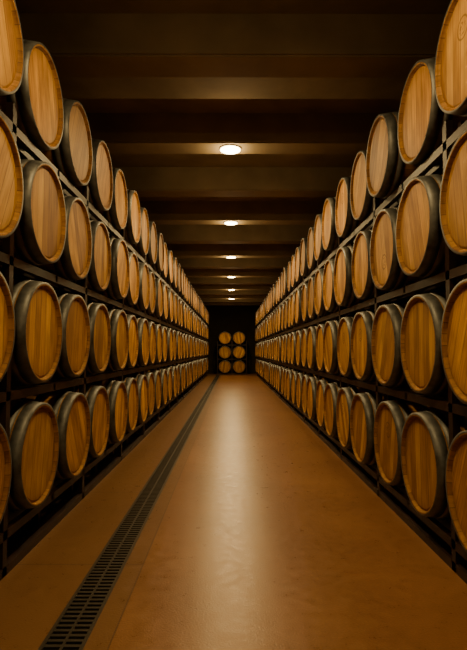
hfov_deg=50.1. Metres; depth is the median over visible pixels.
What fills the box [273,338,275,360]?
wine barrel
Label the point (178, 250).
ceiling beam
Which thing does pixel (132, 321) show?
wine barrel
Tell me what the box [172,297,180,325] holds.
wine barrel
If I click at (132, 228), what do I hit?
wine barrel
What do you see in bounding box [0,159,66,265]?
wine barrel
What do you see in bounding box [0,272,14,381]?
wine barrel
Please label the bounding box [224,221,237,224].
ceiling light
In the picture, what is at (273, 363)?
wine barrel
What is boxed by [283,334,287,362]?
wine barrel
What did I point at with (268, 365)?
wine barrel
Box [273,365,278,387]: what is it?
wine barrel
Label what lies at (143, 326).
wine barrel
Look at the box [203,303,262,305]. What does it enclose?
ceiling beam
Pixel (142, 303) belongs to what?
wine barrel
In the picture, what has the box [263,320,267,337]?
wine barrel
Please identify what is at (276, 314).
wine barrel
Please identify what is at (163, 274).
wine barrel
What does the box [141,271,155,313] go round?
wine barrel
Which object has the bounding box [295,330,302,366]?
wine barrel
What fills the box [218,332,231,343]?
wine barrel
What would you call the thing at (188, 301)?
wine barrel
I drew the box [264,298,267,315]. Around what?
wine barrel
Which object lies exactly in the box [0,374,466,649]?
floor
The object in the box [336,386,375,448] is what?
wine barrel
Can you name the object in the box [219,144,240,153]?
ceiling light
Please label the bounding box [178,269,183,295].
wine barrel
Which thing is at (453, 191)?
wine barrel
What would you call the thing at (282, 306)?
wine barrel
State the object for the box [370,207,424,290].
wine barrel
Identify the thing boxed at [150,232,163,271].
wine barrel
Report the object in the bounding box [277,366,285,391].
wine barrel
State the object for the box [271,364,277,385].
wine barrel
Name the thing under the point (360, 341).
wine barrel
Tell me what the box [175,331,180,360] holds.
wine barrel
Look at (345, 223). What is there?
wine barrel
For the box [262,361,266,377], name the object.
wine barrel
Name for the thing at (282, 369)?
wine barrel
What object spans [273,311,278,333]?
wine barrel
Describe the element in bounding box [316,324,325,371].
wine barrel
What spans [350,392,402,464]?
wine barrel
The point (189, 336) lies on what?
wine barrel
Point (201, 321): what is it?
wine barrel
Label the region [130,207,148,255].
wine barrel
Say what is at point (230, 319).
wall
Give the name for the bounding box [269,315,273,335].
wine barrel
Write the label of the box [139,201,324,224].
ceiling beam
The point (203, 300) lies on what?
ceiling beam
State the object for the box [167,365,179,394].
wine barrel
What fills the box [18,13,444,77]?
ceiling beam
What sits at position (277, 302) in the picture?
wine barrel
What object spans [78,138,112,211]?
wine barrel
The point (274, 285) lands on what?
wine barrel
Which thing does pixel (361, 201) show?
wine barrel
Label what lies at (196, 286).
ceiling beam
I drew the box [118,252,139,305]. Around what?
wine barrel
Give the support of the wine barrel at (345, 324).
on the rack at (440, 535)
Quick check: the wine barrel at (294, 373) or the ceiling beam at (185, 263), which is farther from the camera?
the ceiling beam at (185, 263)
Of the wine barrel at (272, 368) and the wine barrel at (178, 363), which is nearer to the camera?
the wine barrel at (178, 363)
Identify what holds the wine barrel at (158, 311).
on the rack at (12, 552)
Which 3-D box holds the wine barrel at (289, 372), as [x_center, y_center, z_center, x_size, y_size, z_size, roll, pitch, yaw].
[1.564,1.223,10.145,0.921,0.689,0.687,0,-3,0]
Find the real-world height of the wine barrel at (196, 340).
0.693 m
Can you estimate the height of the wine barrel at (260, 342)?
0.687 m
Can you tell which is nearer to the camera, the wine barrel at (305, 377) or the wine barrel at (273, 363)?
the wine barrel at (305, 377)
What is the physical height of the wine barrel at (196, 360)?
0.687 m
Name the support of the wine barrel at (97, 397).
on the rack at (12, 552)
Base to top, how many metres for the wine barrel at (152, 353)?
0.686 m
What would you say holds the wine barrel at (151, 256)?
on the rack at (12, 552)
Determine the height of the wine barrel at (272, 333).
0.687 m
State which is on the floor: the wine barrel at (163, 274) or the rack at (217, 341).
the rack at (217, 341)
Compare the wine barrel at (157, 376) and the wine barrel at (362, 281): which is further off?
the wine barrel at (157, 376)
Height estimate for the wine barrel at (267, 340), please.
0.687 m
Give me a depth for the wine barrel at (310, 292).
7.41 m
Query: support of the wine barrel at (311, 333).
on the rack at (440, 535)
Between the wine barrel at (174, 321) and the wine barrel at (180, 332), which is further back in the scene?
the wine barrel at (180, 332)
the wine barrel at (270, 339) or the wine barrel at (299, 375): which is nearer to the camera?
the wine barrel at (299, 375)
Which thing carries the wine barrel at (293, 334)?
on the rack at (440, 535)
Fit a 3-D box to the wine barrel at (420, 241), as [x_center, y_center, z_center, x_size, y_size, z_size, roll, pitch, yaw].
[1.591,-0.621,3.181,0.921,0.687,0.687,0,-3,0]
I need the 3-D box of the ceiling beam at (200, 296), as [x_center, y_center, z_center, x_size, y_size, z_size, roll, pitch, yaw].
[-0.068,-1.378,22.902,5.200,0.350,0.340,0,-3,0]
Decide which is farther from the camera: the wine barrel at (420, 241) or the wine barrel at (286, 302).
the wine barrel at (286, 302)
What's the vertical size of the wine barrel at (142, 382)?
0.688 m
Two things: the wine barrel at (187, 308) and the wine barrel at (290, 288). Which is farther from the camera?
the wine barrel at (187, 308)
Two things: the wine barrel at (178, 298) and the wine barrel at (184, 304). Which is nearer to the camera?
the wine barrel at (178, 298)
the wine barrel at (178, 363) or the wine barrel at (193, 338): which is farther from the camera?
the wine barrel at (193, 338)
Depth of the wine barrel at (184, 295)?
12.32 m
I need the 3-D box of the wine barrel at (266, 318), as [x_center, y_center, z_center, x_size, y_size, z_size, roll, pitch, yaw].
[1.544,0.075,16.558,0.921,0.687,0.687,0,-3,0]
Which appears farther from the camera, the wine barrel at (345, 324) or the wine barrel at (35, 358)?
the wine barrel at (345, 324)
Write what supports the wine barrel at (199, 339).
on the rack at (12, 552)
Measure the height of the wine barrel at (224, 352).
0.693 m
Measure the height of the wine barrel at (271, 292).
0.687 m
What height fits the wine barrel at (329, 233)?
0.691 m
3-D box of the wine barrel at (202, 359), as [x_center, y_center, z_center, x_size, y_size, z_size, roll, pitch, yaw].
[-1.652,1.660,19.936,0.921,0.693,0.687,0,-3,0]
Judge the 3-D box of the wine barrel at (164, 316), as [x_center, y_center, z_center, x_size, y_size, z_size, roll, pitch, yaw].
[-1.637,-0.400,8.748,0.921,0.690,0.687,0,-3,0]
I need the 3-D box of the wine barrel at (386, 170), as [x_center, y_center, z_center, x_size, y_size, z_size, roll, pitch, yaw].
[1.581,-1.323,3.924,0.921,0.687,0.687,0,-3,0]
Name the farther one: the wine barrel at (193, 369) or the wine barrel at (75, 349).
the wine barrel at (193, 369)
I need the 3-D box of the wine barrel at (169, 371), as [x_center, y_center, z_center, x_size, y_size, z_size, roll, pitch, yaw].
[-1.643,1.112,9.375,0.921,0.690,0.687,0,-3,0]
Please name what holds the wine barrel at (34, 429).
on the rack at (12, 552)
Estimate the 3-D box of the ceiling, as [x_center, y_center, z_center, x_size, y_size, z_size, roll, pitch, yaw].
[-0.035,-2.223,11.931,5.200,0.200,29.600,0,-3,0]
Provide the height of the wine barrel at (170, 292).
0.690 m
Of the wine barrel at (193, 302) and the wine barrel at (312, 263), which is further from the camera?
the wine barrel at (193, 302)
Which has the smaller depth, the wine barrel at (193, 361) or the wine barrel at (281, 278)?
the wine barrel at (281, 278)
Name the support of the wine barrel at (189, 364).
on the rack at (12, 552)
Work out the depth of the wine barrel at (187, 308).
13.03 m
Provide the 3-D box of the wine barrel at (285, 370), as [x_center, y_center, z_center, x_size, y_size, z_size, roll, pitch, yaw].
[1.575,1.260,10.849,0.921,0.687,0.687,0,-3,0]
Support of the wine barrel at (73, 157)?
on the rack at (12, 552)
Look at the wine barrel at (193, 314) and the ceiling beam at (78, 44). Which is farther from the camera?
the wine barrel at (193, 314)
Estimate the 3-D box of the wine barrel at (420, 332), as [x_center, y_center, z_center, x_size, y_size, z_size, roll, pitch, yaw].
[1.609,0.116,3.143,0.921,0.711,0.705,0,-1,0]
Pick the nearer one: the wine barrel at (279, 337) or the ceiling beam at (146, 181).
the ceiling beam at (146, 181)
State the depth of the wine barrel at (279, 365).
13.14 m
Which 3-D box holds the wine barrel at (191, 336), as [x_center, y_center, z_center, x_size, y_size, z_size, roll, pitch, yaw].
[-1.655,0.631,14.342,0.921,0.687,0.687,0,-3,0]
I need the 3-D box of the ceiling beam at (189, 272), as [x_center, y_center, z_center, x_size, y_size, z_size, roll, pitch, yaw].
[-0.048,-1.731,16.112,5.200,0.350,0.340,0,-3,0]
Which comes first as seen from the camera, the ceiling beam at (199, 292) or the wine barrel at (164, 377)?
the wine barrel at (164, 377)
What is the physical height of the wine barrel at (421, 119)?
0.697 m
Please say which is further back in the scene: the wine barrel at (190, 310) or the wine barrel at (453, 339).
the wine barrel at (190, 310)
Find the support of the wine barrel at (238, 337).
on the rack at (217, 341)
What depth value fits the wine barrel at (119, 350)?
5.08 m
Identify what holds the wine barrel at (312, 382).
on the rack at (440, 535)
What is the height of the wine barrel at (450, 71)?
0.693 m
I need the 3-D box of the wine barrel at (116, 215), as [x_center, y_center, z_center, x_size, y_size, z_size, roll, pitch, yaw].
[-1.638,-1.326,5.266,0.921,0.692,0.687,0,-3,0]
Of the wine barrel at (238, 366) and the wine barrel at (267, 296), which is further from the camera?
the wine barrel at (238, 366)
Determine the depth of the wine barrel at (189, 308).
13.87 m
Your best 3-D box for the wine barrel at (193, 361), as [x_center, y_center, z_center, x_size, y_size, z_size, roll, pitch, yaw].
[-1.671,1.443,15.711,0.921,0.687,0.687,0,-3,0]
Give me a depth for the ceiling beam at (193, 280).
17.64 m
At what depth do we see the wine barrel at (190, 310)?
14.31 m
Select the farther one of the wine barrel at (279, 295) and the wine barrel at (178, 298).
the wine barrel at (279, 295)
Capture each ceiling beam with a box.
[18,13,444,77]
[86,113,381,153]
[112,167,352,196]
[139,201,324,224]
[156,225,313,243]
[166,244,300,257]
[177,258,291,268]
[183,269,282,276]
[186,277,277,283]
[190,284,272,289]
[194,290,269,294]
[197,295,267,298]
[201,299,263,302]
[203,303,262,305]
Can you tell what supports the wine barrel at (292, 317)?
on the rack at (440, 535)
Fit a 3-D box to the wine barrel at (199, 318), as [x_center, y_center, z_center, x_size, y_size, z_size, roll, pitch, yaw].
[-1.648,0.075,17.900,0.921,0.686,0.686,0,-3,0]
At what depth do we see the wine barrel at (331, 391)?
5.84 m
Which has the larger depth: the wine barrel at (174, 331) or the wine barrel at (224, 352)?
the wine barrel at (224, 352)
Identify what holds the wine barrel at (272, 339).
on the rack at (440, 535)
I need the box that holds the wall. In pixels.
[205,306,259,373]
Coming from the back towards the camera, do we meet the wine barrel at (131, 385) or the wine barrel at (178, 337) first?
the wine barrel at (178, 337)
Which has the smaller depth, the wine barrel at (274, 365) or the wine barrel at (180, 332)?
the wine barrel at (180, 332)
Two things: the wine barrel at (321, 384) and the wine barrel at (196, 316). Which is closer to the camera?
the wine barrel at (321, 384)
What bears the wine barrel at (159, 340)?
on the rack at (12, 552)
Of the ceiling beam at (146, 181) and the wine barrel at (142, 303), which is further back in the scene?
the ceiling beam at (146, 181)
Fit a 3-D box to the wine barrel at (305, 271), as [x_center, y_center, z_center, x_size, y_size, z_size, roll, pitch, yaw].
[1.580,-1.102,8.148,0.921,0.690,0.687,0,-3,0]
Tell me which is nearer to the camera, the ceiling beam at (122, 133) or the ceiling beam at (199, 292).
the ceiling beam at (122, 133)
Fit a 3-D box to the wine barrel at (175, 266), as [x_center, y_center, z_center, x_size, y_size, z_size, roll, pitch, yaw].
[-1.629,-1.067,10.194,0.921,0.687,0.687,0,-3,0]
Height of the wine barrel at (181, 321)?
0.693 m
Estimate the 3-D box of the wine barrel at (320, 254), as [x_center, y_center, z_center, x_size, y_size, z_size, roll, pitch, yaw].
[1.587,-1.177,6.740,0.921,0.689,0.688,0,-3,0]
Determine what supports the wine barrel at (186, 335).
on the rack at (12, 552)
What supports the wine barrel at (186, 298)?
on the rack at (12, 552)
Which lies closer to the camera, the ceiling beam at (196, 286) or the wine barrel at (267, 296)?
the wine barrel at (267, 296)
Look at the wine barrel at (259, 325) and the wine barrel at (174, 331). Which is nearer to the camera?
the wine barrel at (174, 331)
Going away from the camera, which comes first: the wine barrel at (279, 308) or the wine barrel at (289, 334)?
the wine barrel at (289, 334)
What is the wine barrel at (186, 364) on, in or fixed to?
on the rack at (12, 552)
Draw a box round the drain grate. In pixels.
[38,375,219,649]
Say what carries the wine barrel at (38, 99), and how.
on the rack at (12, 552)
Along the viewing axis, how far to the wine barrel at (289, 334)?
10.34 m
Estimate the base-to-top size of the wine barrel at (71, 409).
0.687 m
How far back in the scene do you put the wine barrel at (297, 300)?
8.69 m
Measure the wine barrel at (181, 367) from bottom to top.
0.692 m
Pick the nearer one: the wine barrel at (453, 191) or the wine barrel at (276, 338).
the wine barrel at (453, 191)
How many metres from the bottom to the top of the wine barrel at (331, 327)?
0.688 m
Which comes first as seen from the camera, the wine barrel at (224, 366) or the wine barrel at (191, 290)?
the wine barrel at (191, 290)
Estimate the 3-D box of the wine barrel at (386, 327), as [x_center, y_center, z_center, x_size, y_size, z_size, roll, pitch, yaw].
[1.604,0.155,3.847,0.921,0.687,0.687,0,-3,0]
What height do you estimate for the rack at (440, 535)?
2.505 m
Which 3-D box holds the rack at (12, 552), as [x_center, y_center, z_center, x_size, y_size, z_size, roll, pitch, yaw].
[-1.605,0.511,11.522,0.720,2.575,26.130,0,-3,0]
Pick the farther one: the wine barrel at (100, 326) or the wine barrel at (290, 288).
the wine barrel at (290, 288)
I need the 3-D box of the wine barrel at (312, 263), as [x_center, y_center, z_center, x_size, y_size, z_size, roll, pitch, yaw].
[1.599,-1.137,7.444,0.921,0.692,0.687,0,-3,0]
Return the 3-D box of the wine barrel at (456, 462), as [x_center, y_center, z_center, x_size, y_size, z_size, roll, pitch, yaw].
[1.608,0.821,2.401,0.921,0.687,0.687,0,-3,0]
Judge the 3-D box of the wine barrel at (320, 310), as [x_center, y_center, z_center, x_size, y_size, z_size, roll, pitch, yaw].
[1.586,-0.438,6.702,0.921,0.687,0.687,0,-3,0]
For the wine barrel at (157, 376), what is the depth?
7.95 m
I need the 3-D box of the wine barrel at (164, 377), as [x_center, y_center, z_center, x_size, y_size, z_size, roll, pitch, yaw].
[-1.637,1.075,8.671,0.921,0.690,0.687,0,-3,0]
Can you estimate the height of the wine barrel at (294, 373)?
0.687 m
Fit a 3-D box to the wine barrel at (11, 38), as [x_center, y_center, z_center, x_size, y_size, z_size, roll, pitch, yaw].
[-1.615,-1.470,2.450,0.921,0.687,0.687,0,-3,0]
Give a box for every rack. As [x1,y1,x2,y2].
[0,102,206,580]
[217,341,246,374]
[257,120,466,583]
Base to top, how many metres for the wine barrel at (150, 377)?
0.687 m
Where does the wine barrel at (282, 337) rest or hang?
on the rack at (440, 535)
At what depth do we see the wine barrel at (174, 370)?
10.07 m
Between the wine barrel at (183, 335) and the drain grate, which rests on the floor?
the drain grate
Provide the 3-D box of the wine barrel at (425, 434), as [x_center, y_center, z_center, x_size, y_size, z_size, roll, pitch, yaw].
[1.601,0.860,3.104,0.921,0.693,0.687,0,-3,0]
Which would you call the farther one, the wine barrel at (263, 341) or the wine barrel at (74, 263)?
the wine barrel at (263, 341)
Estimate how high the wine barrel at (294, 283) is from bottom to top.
0.687 m
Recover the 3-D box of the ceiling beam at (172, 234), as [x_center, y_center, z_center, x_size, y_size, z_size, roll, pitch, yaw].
[-0.033,-1.996,11.018,5.200,0.350,0.340,0,-3,0]
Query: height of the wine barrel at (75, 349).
0.693 m
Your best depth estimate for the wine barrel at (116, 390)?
5.04 m
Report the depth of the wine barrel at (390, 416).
3.73 m
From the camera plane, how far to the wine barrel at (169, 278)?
9.38 m
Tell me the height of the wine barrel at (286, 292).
0.687 m
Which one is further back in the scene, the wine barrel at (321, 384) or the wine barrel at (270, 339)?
the wine barrel at (270, 339)
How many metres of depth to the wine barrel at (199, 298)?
17.82 m
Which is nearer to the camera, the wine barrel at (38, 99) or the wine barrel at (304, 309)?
the wine barrel at (38, 99)
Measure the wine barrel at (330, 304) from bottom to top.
0.687 m
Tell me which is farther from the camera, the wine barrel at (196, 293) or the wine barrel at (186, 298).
the wine barrel at (196, 293)
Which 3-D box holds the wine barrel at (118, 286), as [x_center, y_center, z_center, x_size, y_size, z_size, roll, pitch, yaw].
[-1.609,-0.584,5.228,0.921,0.687,0.687,0,-3,0]
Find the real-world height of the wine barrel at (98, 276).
0.693 m
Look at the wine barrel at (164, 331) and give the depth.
8.76 m
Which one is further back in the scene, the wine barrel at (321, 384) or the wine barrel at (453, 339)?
the wine barrel at (321, 384)
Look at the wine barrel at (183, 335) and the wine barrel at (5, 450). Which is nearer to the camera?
the wine barrel at (5, 450)
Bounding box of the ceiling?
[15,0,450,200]
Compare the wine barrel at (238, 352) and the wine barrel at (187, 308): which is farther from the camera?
the wine barrel at (238, 352)
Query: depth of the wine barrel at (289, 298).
10.30 m
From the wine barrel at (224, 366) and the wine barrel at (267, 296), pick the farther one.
the wine barrel at (224, 366)
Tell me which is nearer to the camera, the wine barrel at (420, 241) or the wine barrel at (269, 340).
the wine barrel at (420, 241)
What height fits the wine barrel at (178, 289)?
0.689 m
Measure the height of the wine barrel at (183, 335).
0.693 m
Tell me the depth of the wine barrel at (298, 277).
8.80 m
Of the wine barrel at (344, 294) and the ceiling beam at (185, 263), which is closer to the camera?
the wine barrel at (344, 294)
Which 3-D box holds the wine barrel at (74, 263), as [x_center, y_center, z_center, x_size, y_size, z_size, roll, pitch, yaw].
[-1.627,-0.657,3.819,0.921,0.687,0.687,0,-3,0]
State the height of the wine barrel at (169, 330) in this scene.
0.690 m
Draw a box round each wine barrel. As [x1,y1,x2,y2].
[0,0,23,95]
[0,39,63,151]
[0,113,23,238]
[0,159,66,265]
[0,195,91,280]
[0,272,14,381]
[0,424,11,523]
[8,400,58,510]
[11,279,62,384]
[15,391,90,479]
[42,98,92,186]
[53,293,90,378]
[55,385,109,458]
[77,220,111,291]
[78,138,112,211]
[86,302,110,373]
[86,380,127,443]
[96,238,129,299]
[99,168,127,229]
[104,377,138,431]
[105,309,128,370]
[107,262,149,310]
[117,189,140,243]
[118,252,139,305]
[123,374,148,423]
[124,314,138,368]
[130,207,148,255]
[131,372,154,415]
[135,318,149,366]
[140,370,161,410]
[141,221,156,264]
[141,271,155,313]
[147,321,155,364]
[149,278,162,317]
[149,368,167,405]
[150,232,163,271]
[154,324,162,363]
[156,284,168,319]
[157,242,167,277]
[160,326,166,362]
[160,367,171,400]
[162,250,172,283]
[162,289,173,322]
[166,328,172,361]
[166,366,176,397]
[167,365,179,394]
[170,293,177,324]
[171,257,177,287]
[172,263,180,291]
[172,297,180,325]
[172,330,176,360]
[174,364,183,391]
[175,300,182,327]
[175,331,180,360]
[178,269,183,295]
[178,363,185,389]
[180,273,185,298]
[180,303,186,328]
[180,332,182,359]
[181,362,190,385]
[181,363,188,387]
[182,333,185,358]
[184,278,187,301]
[184,306,188,329]
[184,308,189,330]
[185,281,189,303]
[185,334,188,358]
[186,361,194,381]
[187,335,190,358]
[189,285,192,306]
[189,310,191,331]
[189,312,194,332]
[190,288,194,308]
[191,336,192,357]
[192,337,194,357]
[193,361,195,380]
[194,293,197,311]
[194,316,197,334]
[195,338,197,356]
[196,318,200,335]
[196,360,198,377]
[197,298,200,314]
[199,321,202,336]
[199,339,200,356]
[202,359,203,374]
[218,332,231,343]
[218,346,231,358]
[218,360,231,372]
[232,332,245,343]
[232,346,245,358]
[232,360,245,372]
[259,325,262,339]
[260,342,261,357]
[262,341,263,357]
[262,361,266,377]
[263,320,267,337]
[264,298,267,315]
[266,296,269,313]
[266,318,270,336]
[266,340,268,358]
[267,363,270,382]
[268,340,269,358]
[269,290,273,310]
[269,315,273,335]
[270,287,274,308]
[270,339,271,359]
[270,363,274,384]
[271,313,274,334]
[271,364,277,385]
[272,284,277,306]
[272,339,273,359]
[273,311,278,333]
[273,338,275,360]
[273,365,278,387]
[275,309,281,332]
[275,337,277,360]
[275,365,282,389]
[276,281,279,304]
[277,336,281,361]
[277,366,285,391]
[278,277,283,301]
[278,306,283,331]
[280,272,284,298]
[281,304,285,330]
[281,336,283,362]
[281,367,289,394]
[282,267,290,295]
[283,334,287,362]
[283,368,293,397]
[284,301,291,329]
[286,369,297,400]
[287,261,292,291]
[287,297,292,327]
[287,333,290,363]
[290,293,300,326]
[290,332,296,365]
[291,255,300,287]
[291,371,303,404]
[294,288,306,324]
[295,247,306,282]
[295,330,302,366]
[296,372,308,408]
[300,237,313,276]
[301,283,313,321]
[301,329,308,367]
[301,374,317,413]
[306,326,317,369]
[306,376,329,420]
[307,227,321,269]
[307,276,321,319]
[313,214,332,261]
[314,268,330,315]
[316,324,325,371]
[316,379,339,427]
[322,197,345,250]
[323,259,374,311]
[323,320,339,374]
[324,382,355,437]
[333,246,392,306]
[335,176,363,237]
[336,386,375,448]
[337,316,355,377]
[350,150,383,220]
[350,310,375,381]
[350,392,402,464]
[351,230,384,299]
[366,111,442,198]
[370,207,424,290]
[371,303,407,387]
[373,399,439,486]
[395,174,460,278]
[397,57,466,165]
[400,292,447,395]
[401,410,464,518]
[434,0,466,116]
[439,129,466,255]
[440,279,466,404]
[445,430,466,552]
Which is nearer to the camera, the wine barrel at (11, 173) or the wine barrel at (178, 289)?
the wine barrel at (11, 173)
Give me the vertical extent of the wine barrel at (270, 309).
0.693 m
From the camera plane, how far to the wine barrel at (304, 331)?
8.08 m

